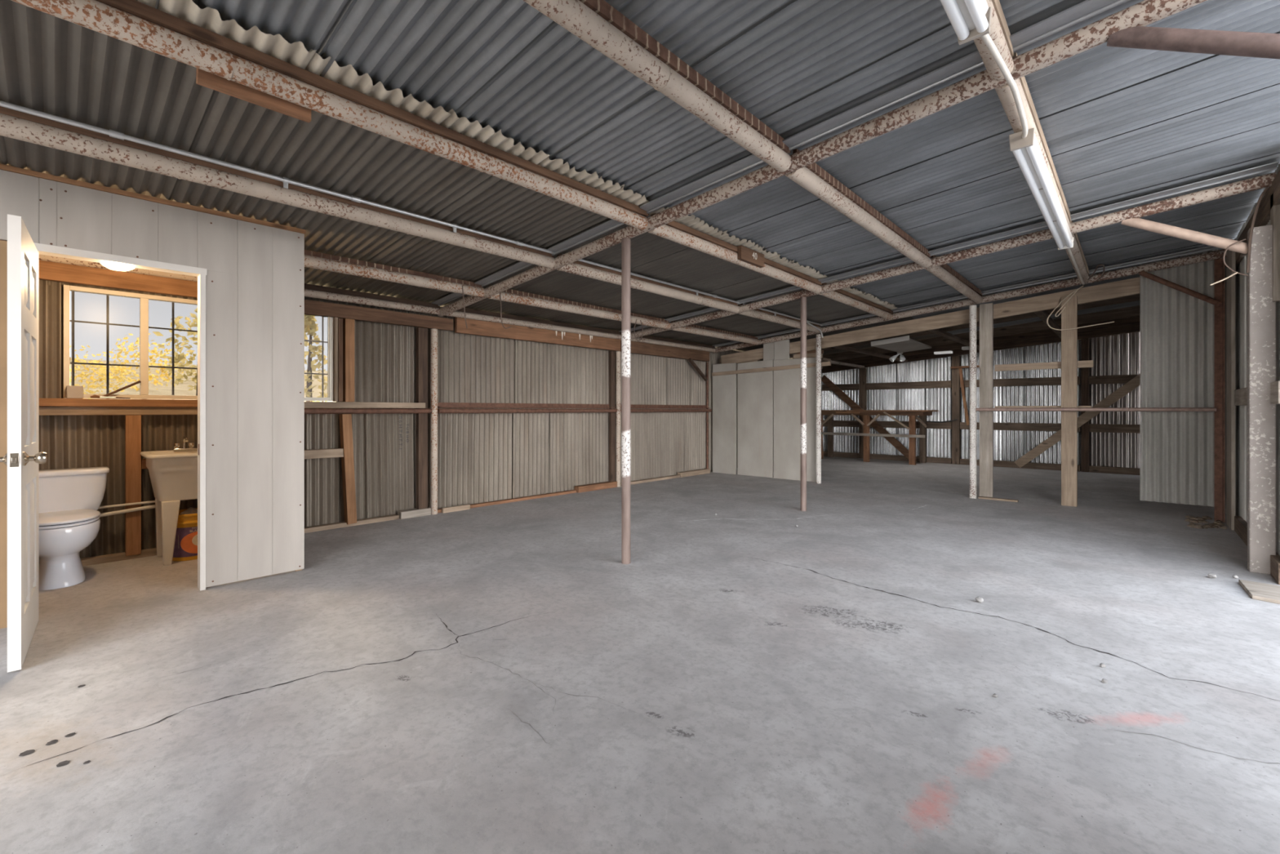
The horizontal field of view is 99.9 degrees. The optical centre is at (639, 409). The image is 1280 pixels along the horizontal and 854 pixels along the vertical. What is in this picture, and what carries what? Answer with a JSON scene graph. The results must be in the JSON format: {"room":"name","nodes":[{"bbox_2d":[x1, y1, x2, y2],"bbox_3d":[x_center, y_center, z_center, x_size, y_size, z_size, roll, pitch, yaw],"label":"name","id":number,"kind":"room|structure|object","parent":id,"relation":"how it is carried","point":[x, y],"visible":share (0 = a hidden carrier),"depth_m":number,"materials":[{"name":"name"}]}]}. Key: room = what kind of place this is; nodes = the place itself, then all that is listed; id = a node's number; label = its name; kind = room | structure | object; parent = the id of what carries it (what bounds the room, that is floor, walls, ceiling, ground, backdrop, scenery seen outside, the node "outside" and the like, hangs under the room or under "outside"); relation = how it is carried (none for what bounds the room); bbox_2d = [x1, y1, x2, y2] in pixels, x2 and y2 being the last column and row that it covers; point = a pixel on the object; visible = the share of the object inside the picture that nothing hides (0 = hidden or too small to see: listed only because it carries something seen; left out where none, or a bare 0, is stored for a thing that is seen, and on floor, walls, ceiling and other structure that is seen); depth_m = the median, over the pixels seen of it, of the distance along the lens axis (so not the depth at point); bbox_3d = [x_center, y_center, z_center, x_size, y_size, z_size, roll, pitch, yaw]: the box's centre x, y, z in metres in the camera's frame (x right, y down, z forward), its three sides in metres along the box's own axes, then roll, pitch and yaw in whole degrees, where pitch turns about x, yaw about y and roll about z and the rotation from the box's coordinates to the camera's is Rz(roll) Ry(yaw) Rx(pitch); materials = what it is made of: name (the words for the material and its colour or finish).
{"room":"empty metal shed","nodes":[
{"label":"empty metal shed","id":0,"kind":"room"},
{"bbox_2d":[0,169,304,628],"bbox_3d":[-3.466,-0.055,3.646,1.280,2.410,1.748,0,0,43],"label":"wall","id":1,"kind":"structure","parent":0,"point":[255,278],"depth_m":3.55,"materials":[{"name":"beige wood"}]},
{"bbox_2d":[0,214,47,672],"bbox_3d":[-3.001,0.146,2.625,0.186,1.992,0.780,0,0,-44],"label":"door","id":2,"kind":"structure","parent":1,"relation":"in","point":[22,459],"depth_m":2.40,"materials":[{"name":"white paint"}]},
{"bbox_2d":[39,260,197,297],"bbox_3d":[-4.118,-0.998,3.938,0.045,0.145,2.095,0,0,43],"label":"header beam","id":3,"kind":"structure","parent":1,"relation":"attached to","point":[51,271],"depth_m":4.07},
{"bbox_2d":[33,242,207,617],"bbox_3d":[-3.061,0.124,3.206,0.096,2.052,0.746,0,0,43],"label":"trim","id":4,"kind":"structure","parent":1,"relation":"attached to","point":[42,249],"depth_m":3.42,"materials":[{"name":"white paint"}]},
{"bbox_2d":[0,163,306,234],"bbox_3d":[-2.998,-1.275,3.226,0.042,0.026,1.745,0,0,43],"label":"trim","id":5,"kind":"structure","parent":1,"relation":"attached to","point":[5,167],"depth_m":3.22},
{"bbox_2d":[39,279,791,558],"bbox_3d":[-0.217,-0.007,8.329,0.063,2.315,15.160,0,0,43],"label":"wall","id":6,"kind":"structure","parent":0,"point":[482,457],"depth_m":6.24,"materials":[{"name":"grey"}]},
{"bbox_2d":[80,547,156,566],"bbox_3d":[-4.146,1.127,3.960,0.085,0.045,2.090,0,0,43],"label":"baseboard","id":7,"kind":"structure","parent":6,"relation":"attached to","point":[148,552],"depth_m":4.08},
{"bbox_2d":[124,414,141,555],"bbox_3d":[-3.933,0.581,4.177,0.085,1.078,0.087,0,0,43],"label":"stud","id":8,"kind":"object","parent":7,"relation":"on","point":[132,423],"visible":0.91,"depth_m":4.15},
{"bbox_2d":[39,406,197,415],"bbox_3d":[-4.141,0.009,3.959,0.075,0.062,2.095,0,0,43],"label":"board","id":9,"kind":"object","parent":8,"relation":"on","point":[43,411],"visible":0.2,"depth_m":4.08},
{"bbox_2d":[39,398,197,406],"bbox_3d":[-4.130,-0.053,3.949,0.105,0.057,2.095,0,0,43],"label":"board","id":10,"kind":"object","parent":9,"relation":"on","point":[42,402],"visible":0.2,"depth_m":4.05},
{"bbox_2d":[66,385,83,398],"bbox_3d":[-4.131,-0.129,3.936,0.060,0.092,0.085,0,0,43],"label":"box","id":11,"kind":"object","parent":10,"relation":"on","point":[72,391],"visible":0.94,"depth_m":3.92,"materials":[{"name":"beige cardboard"}]},
{"bbox_2d":[99,504,155,516],"bbox_3d":[-3.928,0.772,4.093,0.033,0.073,0.503,0,0,43],"label":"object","id":12,"kind":"object","parent":8,"relation":"attached to","point":[108,513],"visible":0.52,"depth_m":4.10,"materials":[{"name":"beige plastic"}]},
{"bbox_2d":[63,284,197,399],"bbox_3d":[-3.937,-0.497,4.288,0.132,0.925,0.955,0,0,43],"label":"window","id":13,"kind":"structure","parent":6,"relation":"in","point":[113,340],"depth_m":4.20,"materials":[{"name":"clear glass"}]},
{"bbox_2d":[304,314,337,401],"bbox_3d":[-3.298,-0.517,4.950,0.178,0.965,0.905,0,0,43],"label":"window","id":14,"kind":"structure","parent":6,"relation":"in","point":[318,330],"depth_m":5.18,"materials":[{"name":"clear glass"}]},
{"bbox_2d":[304,401,425,408],"bbox_3d":[-2.875,-0.047,5.315,0.100,0.058,1.515,0,0,43],"label":"board","id":15,"kind":"object","parent":6,"relation":"attached to","point":[307,404],"visible":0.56,"depth_m":5.35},
{"bbox_2d":[337,318,342,401],"bbox_3d":[-2.938,-0.485,5.261,0.080,0.810,0.040,0,0,43],"label":"stud","id":16,"kind":"object","parent":15,"relation":"on","point":[340,320],"visible":0.77,"depth_m":5.23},
{"bbox_2d":[342,318,354,401],"bbox_3d":[-2.880,-0.485,5.317,0.090,0.814,0.085,0,0,43],"label":"stud","id":17,"kind":"object","parent":15,"relation":"on","point":[348,324],"visible":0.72,"depth_m":5.28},
{"bbox_2d":[304,299,453,330],"bbox_3d":[-2.750,-0.960,5.424,0.045,0.130,1.845,0,0,43],"label":"header beam","id":18,"kind":"structure","parent":17,"relation":"on","point":[311,307],"depth_m":5.46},
{"bbox_2d":[304,506,431,533],"bbox_3d":[-2.857,1.113,5.349,0.100,0.075,1.580,0,0,43],"label":"baseboard","id":19,"kind":"structure","parent":6,"relation":"attached to","point":[376,519],"depth_m":5.51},
{"bbox_2d":[338,413,356,524],"bbox_3d":[-2.879,0.582,5.310,0.085,1.084,0.137,0,0,43],"label":"stud","id":20,"kind":"object","parent":19,"relation":"on","point":[345,420],"visible":0.96,"depth_m":5.28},
{"bbox_2d":[304,448,343,458],"bbox_3d":[-3.156,0.419,5.024,0.080,0.082,0.695,0,0,43],"label":"block","id":21,"kind":"object","parent":20,"relation":"attached to","point":[332,452],"visible":0.45,"depth_m":5.13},
{"bbox_2d":[416,327,427,509],"bbox_3d":[-2.382,0.114,5.881,0.063,2.012,0.105,0,0,43],"label":"stud","id":22,"kind":"object","parent":19,"relation":"on","point":[421,333],"visible":0.76,"depth_m":5.85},
{"bbox_2d":[437,480,617,513],"bbox_3d":[-1.317,1.107,7.010,0.115,0.085,2.790,0,0,43],"label":"baseboard","id":23,"kind":"structure","parent":6,"relation":"attached to","point":[541,495],"depth_m":7.00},
{"bbox_2d":[608,351,615,481],"bbox_3d":[-0.417,0.122,8.023,0.053,1.995,0.080,0,0,43],"label":"stud","id":24,"kind":"object","parent":23,"relation":"on","point":[611,353],"visible":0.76,"depth_m":8.00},
{"bbox_2d":[437,402,711,413],"bbox_3d":[-0.489,-0.021,7.917,0.098,0.121,5.215,0,0,43],"label":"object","id":25,"kind":"object","parent":6,"relation":"attached to","point":[443,407],"visible":0.86,"depth_m":7.11,"materials":[{"name":"metal"}]},
{"bbox_2d":[620,468,710,485],"bbox_3d":[0.457,1.110,8.952,0.095,0.080,2.310,0,0,43],"label":"baseboard","id":26,"kind":"structure","parent":6,"relation":"attached to","point":[697,472],"depth_m":9.16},
{"bbox_2d":[0,0,952,359],"bbox_3d":[0.735,-1.312,7.004,3.556,0.326,14.700,0,0,43],"label":"ceiling","id":27,"kind":"structure","parent":0,"point":[49,64],"depth_m":3.17,"materials":[{"name":"metal"}]},
{"bbox_2d":[871,335,931,352],"bbox_3d":[4.531,-1.112,9.238,0.596,0.124,1.470,0,0,43],"label":"panel","id":28,"kind":"object","parent":27,"relation":"hanging from","point":[902,344],"visible":1,"depth_m":8.96,"materials":[{"name":"white paint"}]},
{"bbox_2d":[0,456,1279,853],"bbox_3d":[1.498,1.209,5.384,6.810,0.122,16.350,0,0,43],"label":"floor","id":29,"kind":"structure","parent":0,"point":[495,678],"depth_m":2.21,"materials":[{"name":"concrete"}]},
{"bbox_2d":[39,466,109,590],"bbox_3d":[-3.927,0.788,3.643,0.703,0.724,0.500,0,0,43],"label":"toilet","id":30,"kind":"object","parent":29,"relation":"on","point":[70,500],"visible":0.7,"depth_m":3.60,"materials":[{"name":"white ceramic"}]},
{"bbox_2d":[140,449,197,565],"bbox_3d":[-3.498,0.739,4.261,0.540,0.823,0.648,0,0,43],"label":"utility sink","id":31,"kind":"object","parent":29,"relation":"on","point":[173,474],"visible":0.49,"depth_m":4.00,"materials":[{"name":"beige plastic"}]},
{"bbox_2d":[140,449,197,501],"bbox_3d":[-3.498,0.504,4.261,0.540,0.355,0.648,0,0,43],"label":"basin","id":32,"kind":"object","parent":31,"relation":"in","point":[173,474],"depth_m":4.01,"materials":[{"name":"beige plastic"}]},
{"bbox_2d":[172,507,197,560],"bbox_3d":[-3.514,0.972,4.215,0.306,0.356,0.306,0,0,43],"label":"bag","id":33,"kind":"object","parent":29,"relation":"on","point":[185,548],"visible":0.34,"depth_m":4.09,"materials":[{"name":"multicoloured plastic"}]},
{"bbox_2d":[431,328,437,514],"bbox_3d":[-2.273,0.129,5.947,0.071,2.042,0.071,0,0,43],"label":"post","id":34,"kind":"object","parent":29,"relation":"on","point":[433,331],"visible":1,"depth_m":5.92,"materials":[{"name":"beige paint"}]},
{"bbox_2d":[304,408,432,413],"bbox_3d":[-2.837,0.013,5.334,0.052,0.052,1.595,0,0,43],"label":"wall rail","id":35,"kind":"object","parent":34,"relation":"attached to","point":[307,411],"visible":0.66,"depth_m":5.40,"materials":[{"name":"wood"}]},
{"bbox_2d":[615,351,620,487],"bbox_3d":[-0.325,0.139,8.047,0.071,2.022,0.071,0,0,43],"label":"post","id":36,"kind":"object","parent":29,"relation":"on","point":[617,353],"visible":1,"depth_m":8.02,"materials":[{"name":"beige paint"}]},
{"bbox_2d":[454,316,620,351],"bbox_3d":[-1.202,-0.978,7.109,0.051,0.195,2.650,0,0,43],"label":"header beam","id":37,"kind":"structure","parent":36,"relation":"on","point":[477,327],"depth_m":6.89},
{"bbox_2d":[620,340,709,361],"bbox_3d":[0.477,-0.975,8.933,0.050,0.200,2.250,0,0,43],"label":"header beam","id":38,"kind":"structure","parent":36,"relation":"on","point":[640,348],"depth_m":8.88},
{"bbox_2d":[618,160,1279,340],"bbox_3d":[2.056,-1.366,5.909,6.427,0.659,0.180,0,0,43],"label":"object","id":39,"kind":"structure","parent":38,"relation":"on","point":[1263,181],"depth_m":4.74,"materials":[{"name":"paint"}]},
{"bbox_2d":[1,240,715,351],"bbox_3d":[-1.947,-1.106,6.234,0.071,0.116,9.733,0,0,43],"label":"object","id":40,"kind":"structure","parent":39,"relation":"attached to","point":[310,290],"depth_m":5.81,"materials":[{"name":"beige paint"}]},
{"bbox_2d":[0,106,822,333],"bbox_3d":[-0.480,-1.268,4.882,0.098,0.132,9.733,0,0,43],"label":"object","id":41,"kind":"structure","parent":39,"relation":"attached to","point":[14,124],"depth_m":3.14,"materials":[{"name":"beige paint"}]},
{"bbox_2d":[0,100,823,337],"bbox_3d":[-0.431,-1.228,4.838,0.053,0.221,9.733,0,0,43],"label":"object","id":42,"kind":"structure","parent":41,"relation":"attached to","point":[111,133],"depth_m":3.11,"materials":[{"name":"metal"}]},
{"bbox_2d":[10,0,893,319],"bbox_3d":[0.299,-1.356,4.165,0.098,0.131,9.733,0,0,43],"label":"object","id":43,"kind":"structure","parent":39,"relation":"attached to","point":[135,23],"depth_m":2.40,"materials":[{"name":"beige paint"}]},
{"bbox_2d":[195,67,311,123],"bbox_3d":[-1.581,-1.310,2.224,0.030,0.090,0.390,0,0,43],"label":"board","id":44,"kind":"object","parent":43,"relation":"attached to","point":[203,78],"visible":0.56,"depth_m":2.20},
{"bbox_2d":[737,244,764,267],"bbox_3d":[0.997,-1.370,4.826,0.043,0.116,0.390,0,0,43],"label":"block","id":45,"kind":"object","parent":43,"relation":"attached to","point":[744,254],"visible":1,"depth_m":4.78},
{"bbox_2d":[304,249,759,344],"bbox_3d":[-1.287,-1.176,5.626,0.098,0.132,9.733,0,0,43],"label":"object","id":46,"kind":"structure","parent":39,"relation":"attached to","point":[313,260],"depth_m":5.23,"materials":[{"name":"beige paint"}]},
{"bbox_2d":[522,0,982,303],"bbox_3d":[1.107,-1.454,3.421,0.104,0.150,9.733,0,0,43],"label":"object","id":47,"kind":"structure","parent":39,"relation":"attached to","point":[597,23],"depth_m":2.53,"materials":[{"name":"beige paint"}]},
{"bbox_2d":[973,0,1088,283],"bbox_3d":[1.888,-1.544,2.702,0.098,0.146,9.733,0,0,43],"label":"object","id":48,"kind":"structure","parent":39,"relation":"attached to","point":[999,33],"depth_m":2.61,"materials":[{"name":"beige paint"}]},
{"bbox_2d":[1008,127,1073,249],"bbox_3d":[2.828,-1.428,3.724,0.110,0.098,2.430,0,0,43],"label":"fluorescent fixture","id":49,"kind":"object","parent":48,"relation":"hanging from","point":[1027,152],"visible":1,"depth_m":3.33,"materials":[{"name":"white paint"}]},
{"bbox_2d":[980,33,1027,137],"bbox_3d":[1.644,-1.425,2.401,0.069,0.043,1.126,0,0,43],"label":"conduit","id":50,"kind":"object","parent":49,"relation":"attached to","point":[986,38],"visible":0.78,"depth_m":2.30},
{"bbox_2d":[621,237,631,564],"bbox_3d":[-0.104,-0.065,4.042,0.067,2.431,0.067,0,0,43],"label":"post","id":51,"kind":"object","parent":29,"relation":"on","point":[625,242],"visible":1,"depth_m":4.01,"materials":[{"name":"metal"}]},
{"bbox_2d":[431,0,1207,316],"bbox_3d":[0.104,-1.366,3.789,6.427,0.659,0.180,0,0,43],"label":"ceiling beam","id":52,"kind":"structure","parent":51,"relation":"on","point":[1146,12],"depth_m":2.75,"materials":[{"name":"metal"}]},
{"bbox_2d":[706,361,708,468],"bbox_3d":[1.230,0.140,9.824,0.040,2.020,0.040,0,0,43],"label":"post","id":53,"kind":"object","parent":29,"relation":"on","point":[707,362],"visible":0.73,"depth_m":9.81,"materials":[{"name":"wood"}]},
{"bbox_2d":[712,362,736,474],"bbox_3d":[1.530,0.158,9.759,0.500,1.985,0.030,0,0,43],"label":"board","id":54,"kind":"object","parent":29,"relation":"on","point":[724,387],"visible":1,"depth_m":9.74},
{"bbox_2d":[737,360,773,477],"bbox_3d":[1.998,0.151,9.348,0.700,1.997,0.030,0,0,43],"label":"board","id":55,"kind":"object","parent":29,"relation":"on","point":[755,390],"visible":1,"depth_m":9.32,"materials":[{"name":"wood"}]},
{"bbox_2d":[763,342,773,360],"bbox_3d":[2.203,-0.995,9.200,0.207,0.310,0.020,0,0,43],"label":"board","id":56,"kind":"object","parent":55,"relation":"on","point":[768,348],"visible":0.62,"depth_m":9.19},
{"bbox_2d":[773,357,815,481],"bbox_3d":[2.552,0.158,8.818,0.792,1.985,0.030,0,0,43],"label":"board","id":57,"kind":"object","parent":29,"relation":"on","point":[786,382],"visible":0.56,"depth_m":8.84,"materials":[{"name":"wood"}]},
{"bbox_2d":[711,361,831,376],"bbox_3d":[2.146,-0.686,9.151,2.242,0.134,0.028,0,0,43],"label":"strip","id":58,"kind":"object","parent":57,"relation":"attached to","point":[824,363],"visible":1,"depth_m":9.13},
{"bbox_2d":[773,339,789,359],"bbox_3d":[2.377,-1.002,9.020,0.273,0.325,0.020,0,0,43],"label":"board","id":59,"kind":"object","parent":57,"relation":"on","point":[781,348],"visible":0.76,"depth_m":9.01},
{"bbox_2d":[800,296,806,511],"bbox_3d":[1.866,-0.066,6.146,0.067,2.433,0.067,0,0,43],"label":"post","id":60,"kind":"object","parent":29,"relation":"on","point":[802,300],"visible":1,"depth_m":6.12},
{"bbox_2d":[815,333,821,483],"bbox_3d":[2.798,-0.013,8.434,0.079,2.326,0.079,0,0,43],"label":"post","id":61,"kind":"object","parent":29,"relation":"on","point":[818,337],"visible":1,"depth_m":8.40,"materials":[{"name":"metal"}]},
{"bbox_2d":[859,368,866,458],"bbox_3d":[5.275,0.087,12.726,0.145,2.126,0.100,0,0,43],"label":"wall post","id":62,"kind":"object","parent":29,"relation":"on","point":[863,371],"visible":0.67,"depth_m":12.69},
{"bbox_2d":[822,420,859,426],"bbox_3d":[4.867,0.335,13.065,0.900,0.150,0.045,0,0,43],"label":"board","id":63,"kind":"object","parent":62,"relation":"attached to","point":[836,423],"depth_m":12.96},
{"bbox_2d":[866,380,951,389],"bbox_3d":[5.970,-0.545,12.049,1.780,0.150,0.045,0,0,43],"label":"board","id":64,"kind":"object","parent":62,"relation":"attached to","point":[944,384],"depth_m":11.98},
{"bbox_2d":[870,421,951,429],"bbox_3d":[5.970,0.335,12.049,1.780,0.150,0.045,0,0,43],"label":"board","id":65,"kind":"object","parent":62,"relation":"attached to","point":[884,424],"depth_m":11.88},
{"bbox_2d":[821,375,908,459],"bbox_3d":[5.280,0.145,12.613,2.178,1.998,0.040,0,0,43],"label":"diagonal brace","id":66,"kind":"object","parent":29,"relation":"on","point":[900,447],"visible":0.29,"depth_m":12.64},
{"bbox_2d":[821,409,937,465],"bbox_3d":[5.203,0.579,12.079,2.490,1.142,0.780,0,0,43],"label":"workbench","id":67,"kind":"object","parent":29,"relation":"on","point":[913,415],"visible":0.84,"depth_m":11.69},
{"bbox_2d":[870,453,951,463],"bbox_3d":[5.970,1.090,12.049,1.780,0.120,0.045,0,0,43],"label":"board","id":68,"kind":"object","parent":29,"relation":"on","point":[875,456],"depth_m":12.07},
{"bbox_2d":[951,355,960,464],"bbox_3d":[6.702,0.006,11.412,0.140,2.288,0.100,0,0,43],"label":"wall post","id":69,"kind":"object","parent":29,"relation":"on","point":[956,360],"visible":1,"depth_m":11.38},
{"bbox_2d":[951,364,979,425],"bbox_3d":[6.772,-0.293,11.208,0.520,1.233,0.104,0,0,43],"label":"bracket","id":70,"kind":"object","parent":69,"relation":"attached to","point":[960,367],"visible":0.89,"depth_m":11.21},
{"bbox_2d":[822,323,1139,373],"bbox_3d":[6.872,-1.278,11.154,6.417,0.734,0.100,0,0,43],"label":"beam","id":71,"kind":"structure","parent":69,"relation":"on","point":[1133,327],"depth_m":10.63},
{"bbox_2d":[960,376,1079,387],"bbox_3d":[7.463,-0.545,10.674,1.960,0.150,0.045,0,0,43],"label":"board","id":72,"kind":"object","parent":69,"relation":"attached to","point":[1044,380],"depth_m":10.56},
{"bbox_2d":[960,422,1079,431],"bbox_3d":[7.463,0.335,10.674,1.960,0.150,0.045,0,0,43],"label":"board","id":73,"kind":"object","parent":69,"relation":"attached to","point":[997,426],"depth_m":10.58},
{"bbox_2d":[969,305,976,498],"bbox_3d":[4.339,-0.103,7.015,0.079,2.506,0.079,0,0,43],"label":"post","id":74,"kind":"object","parent":29,"relation":"on","point":[972,308],"visible":1,"depth_m":6.98,"materials":[{"name":"metal"}]},
{"bbox_2d":[975,407,1216,411],"bbox_3d":[5.148,-0.003,6.270,2.140,0.042,0.042,0,0,43],"label":"guard rail","id":75,"kind":"object","parent":74,"relation":"attached to","point":[1041,409],"visible":1,"depth_m":6.14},
{"bbox_2d":[979,302,993,497],"bbox_3d":[4.534,-0.118,7.049,0.150,2.536,0.043,0,0,43],"label":"plank","id":76,"kind":"object","parent":29,"relation":"on","point":[986,310],"visible":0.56,"depth_m":7.03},
{"bbox_2d":[960,458,1079,471],"bbox_3d":[7.463,1.090,10.674,1.960,0.120,0.045,0,0,43],"label":"board","id":77,"kind":"object","parent":29,"relation":"on","point":[962,461],"depth_m":10.54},
{"bbox_2d":[1061,295,1077,506],"bbox_3d":[5.149,-0.104,6.457,0.148,2.508,0.075,0,0,43],"label":"upright timber","id":78,"kind":"object","parent":29,"relation":"on","point":[1069,314],"visible":1,"depth_m":6.42,"materials":[{"name":"wood"}]},
{"bbox_2d":[720,276,1139,364],"bbox_3d":[3.584,-1.152,7.989,5.666,0.691,0.050,0,0,43],"label":"header beam","id":79,"kind":"structure","parent":78,"relation":"attached to","point":[1131,286],"depth_m":7.32,"materials":[{"name":"wood"}]},
{"bbox_2d":[994,360,1093,371],"bbox_3d":[5.020,-0.546,6.728,0.990,0.083,0.040,0,0,43],"label":"board","id":80,"kind":"object","parent":78,"relation":"attached to","point":[1089,363],"visible":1,"depth_m":6.75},
{"bbox_2d":[1014,373,1139,467],"bbox_3d":[8.167,0.190,9.954,2.069,1.908,0.040,0,0,43],"label":"diagonal brace","id":81,"kind":"object","parent":29,"relation":"on","point":[1134,383],"visible":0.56,"depth_m":9.90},
{"bbox_2d":[1080,337,1088,471],"bbox_3d":[8.254,-0.082,9.983,0.110,2.464,0.100,0,0,43],"label":"wall post","id":82,"kind":"object","parent":29,"relation":"on","point":[1084,342],"visible":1,"depth_m":9.94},
{"bbox_2d":[1088,374,1137,384],"bbox_3d":[8.776,-0.545,9.465,1.350,0.150,0.045,0,0,43],"label":"board","id":83,"kind":"object","parent":82,"relation":"attached to","point":[1119,379],"depth_m":9.71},
{"bbox_2d":[1088,423,1139,433],"bbox_3d":[8.776,0.335,9.465,1.350,0.150,0.045,0,0,43],"label":"board","id":84,"kind":"object","parent":82,"relation":"attached to","point":[1102,428],"depth_m":9.67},
{"bbox_2d":[1088,465,1139,475],"bbox_3d":[8.776,1.090,9.465,1.350,0.120,0.045,0,0,43],"label":"board","id":85,"kind":"object","parent":29,"relation":"on","point":[1105,469],"depth_m":9.67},
{"bbox_2d":[1184,515,1226,528],"bbox_3d":[5.727,1.130,5.466,0.287,0.040,0.833,0,0,43],"label":"heap","id":86,"kind":"object","parent":29,"relation":"on","point":[1218,523],"visible":0.96,"depth_m":5.40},
{"bbox_2d":[1214,257,1224,522],"bbox_3d":[5.961,-0.205,5.537,0.068,2.710,0.082,0,0,43],"label":"post","id":87,"kind":"object","parent":29,"relation":"on","point":[1219,264],"visible":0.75,"depth_m":5.55,"materials":[{"name":"wood"}]},
{"bbox_2d":[711,245,1226,353],"bbox_3d":[3.673,-1.366,7.665,6.427,0.659,0.180,0,0,43],"label":"ceiling beam","id":88,"kind":"structure","parent":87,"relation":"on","point":[1219,254],"depth_m":6.71,"materials":[{"name":"paint"}]},
{"bbox_2d":[1138,270,1222,306],"bbox_3d":[5.750,-1.300,5.743,0.630,0.471,0.052,0,0,43],"label":"diagonal brace","id":89,"kind":"object","parent":87,"relation":"attached to","point":[1144,273],"visible":1,"depth_m":5.72,"materials":[{"name":"metal"}]},
{"bbox_2d":[1226,249,1235,529],"bbox_3d":[5.788,-0.222,5.273,0.028,2.745,0.360,0,0,43],"label":"post","id":90,"kind":"object","parent":29,"relation":"on","point":[1231,255],"visible":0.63,"depth_m":5.15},
{"bbox_2d":[1238,579,1279,604],"bbox_3d":[3.931,1.138,3.307,0.297,0.024,0.470,0,0,43],"label":"scrap","id":91,"kind":"object","parent":29,"relation":"on","point":[1269,593],"visible":1,"depth_m":3.35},
{"bbox_2d":[1247,193,1279,574],"bbox_3d":[4.401,-0.180,3.791,0.152,2.660,0.140,0,0,43],"label":"post","id":92,"kind":"object","parent":29,"relation":"on","point":[1264,276],"visible":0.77,"depth_m":3.78,"materials":[{"name":"paint"}]},
{"bbox_2d":[1120,217,1248,253],"bbox_3d":[4.124,-1.336,4.087,0.705,0.435,0.071,0,0,43],"label":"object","id":93,"kind":"object","parent":92,"relation":"attached to","point":[1145,224],"visible":0.8,"depth_m":4.05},
{"bbox_2d":[1246,187,1269,273],"bbox_3d":[4.349,-1.262,3.788,0.112,0.585,0.025,0,0,28],"label":"wire","id":94,"kind":"object","parent":92,"relation":"attached to","point":[1266,189],"visible":1,"depth_m":3.80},
{"bbox_3d":[2.446,-0.206,1.690,0.124,2.711,0.100,0,0,43],"label":"post","id":95,"kind":"object","parent":29,"relation":"on","visible":0},
{"bbox_2d":[1106,26,1279,59],"bbox_3d":[2.170,-1.336,1.965,0.705,0.435,0.071,0,0,43],"label":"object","id":96,"kind":"object","parent":95,"relation":"attached to","point":[1247,44],"visible":0.89,"depth_m":2.01,"materials":[{"name":"metal"}]},
{"bbox_2d":[155,0,1279,334],"bbox_3d":[3.117,-1.604,4.810,3.673,0.347,14.700,0,0,43],"label":"ceiling","id":97,"kind":"structure","parent":0,"point":[1118,124],"depth_m":2.85,"materials":[{"name":"metal"}]},
{"bbox_2d":[940,0,991,44],"bbox_3d":[0.437,-1.428,1.127,0.110,0.098,2.390,0,0,43],"label":"fluorescent fixture","id":98,"kind":"object","parent":97,"relation":"attached to","point":[971,20],"visible":1,"depth_m":1.92,"materials":[{"name":"white paint"}]},
{"bbox_2d":[1139,248,1217,506],"bbox_3d":[5.824,-0.337,5.831,0.600,2.703,0.033,0,0,43],"label":"sheet","id":99,"kind":"object","parent":97,"relation":"hanging from","point":[1177,327],"visible":0.77,"depth_m":5.83,"materials":[{"name":"metal"}]},
{"bbox_2d":[821,331,1139,471],"bbox_3d":[6.991,-0.284,11.239,6.660,2.869,0.045,0,0,43],"label":"wall","id":100,"kind":"structure","parent":0,"point":[1114,354],"depth_m":10.85,"materials":[{"name":"metal"}]},
{"bbox_2d":[1224,163,1279,555],"bbox_3d":[4.314,-0.285,3.585,0.031,2.869,14.520,0,0,43],"label":"wall","id":101,"kind":"structure","parent":0,"point":[1241,280],"depth_m":5.10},
{"bbox_2d":[792,293,1139,354],"bbox_3d":[4.630,-1.288,8.719,6.412,0.684,0.045,0,0,43],"label":"joist","id":102,"kind":"object","parent":101,"relation":"attached to","point":[1135,297],"visible":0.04,"depth_m":7.87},
{"bbox_2d":[822,315,1139,368],"bbox_3d":[6.357,-1.288,10.595,6.412,0.684,0.045,0,0,43],"label":"joist","id":103,"kind":"object","parent":101,"relation":"attached to","point":[1131,320],"visible":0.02,"depth_m":10.06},
{"bbox_2d":[822,305,1139,360],"bbox_3d":[5.680,-1.288,9.859,6.412,0.684,0.045,0,0,43],"label":"joist","id":104,"kind":"object","parent":101,"relation":"attached to","point":[1132,311],"visible":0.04,"depth_m":9.14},
{"bbox_2d":[831,345,907,361],"bbox_3d":[4.388,-1.081,10.301,0.100,0.045,4.400,0,0,43],"label":"board","id":105,"kind":"object","parent":104,"relation":"attached to","point":[841,347],"visible":0.66,"depth_m":10.06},
{"bbox_2d":[928,328,979,350],"bbox_3d":[5.491,-1.206,9.285,0.100,0.045,4.400,0,0,43],"label":"board","id":106,"kind":"object","parent":104,"relation":"attached to","point":[938,331],"visible":0.56,"depth_m":8.84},
{"bbox_2d":[1034,310,1061,338],"bbox_3d":[6.448,-1.315,8.404,0.100,0.045,4.400,0,0,43],"label":"board","id":107,"kind":"object","parent":104,"relation":"attached to","point":[1043,315],"visible":0.53,"depth_m":7.87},
{"bbox_2d":[1234,515,1279,584],"bbox_3d":[4.944,1.080,4.317,0.045,0.140,2.150,0,0,43],"label":"baseboard","id":108,"kind":"structure","parent":101,"relation":"attached to","point":[1240,524],"depth_m":4.54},
{"bbox_2d":[1234,381,1279,405],"bbox_3d":[4.941,-0.115,4.320,0.038,0.150,2.150,0,0,43],"label":"board","id":109,"kind":"object","parent":101,"relation":"attached to","point":[1240,394],"depth_m":4.54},
{"bbox_2d":[1235,169,1279,268],"bbox_3d":[5.136,-1.500,4.515,0.040,0.180,2.700,0,0,43],"label":"beam","id":110,"kind":"structure","parent":101,"relation":"attached to","point":[1263,216],"depth_m":3.99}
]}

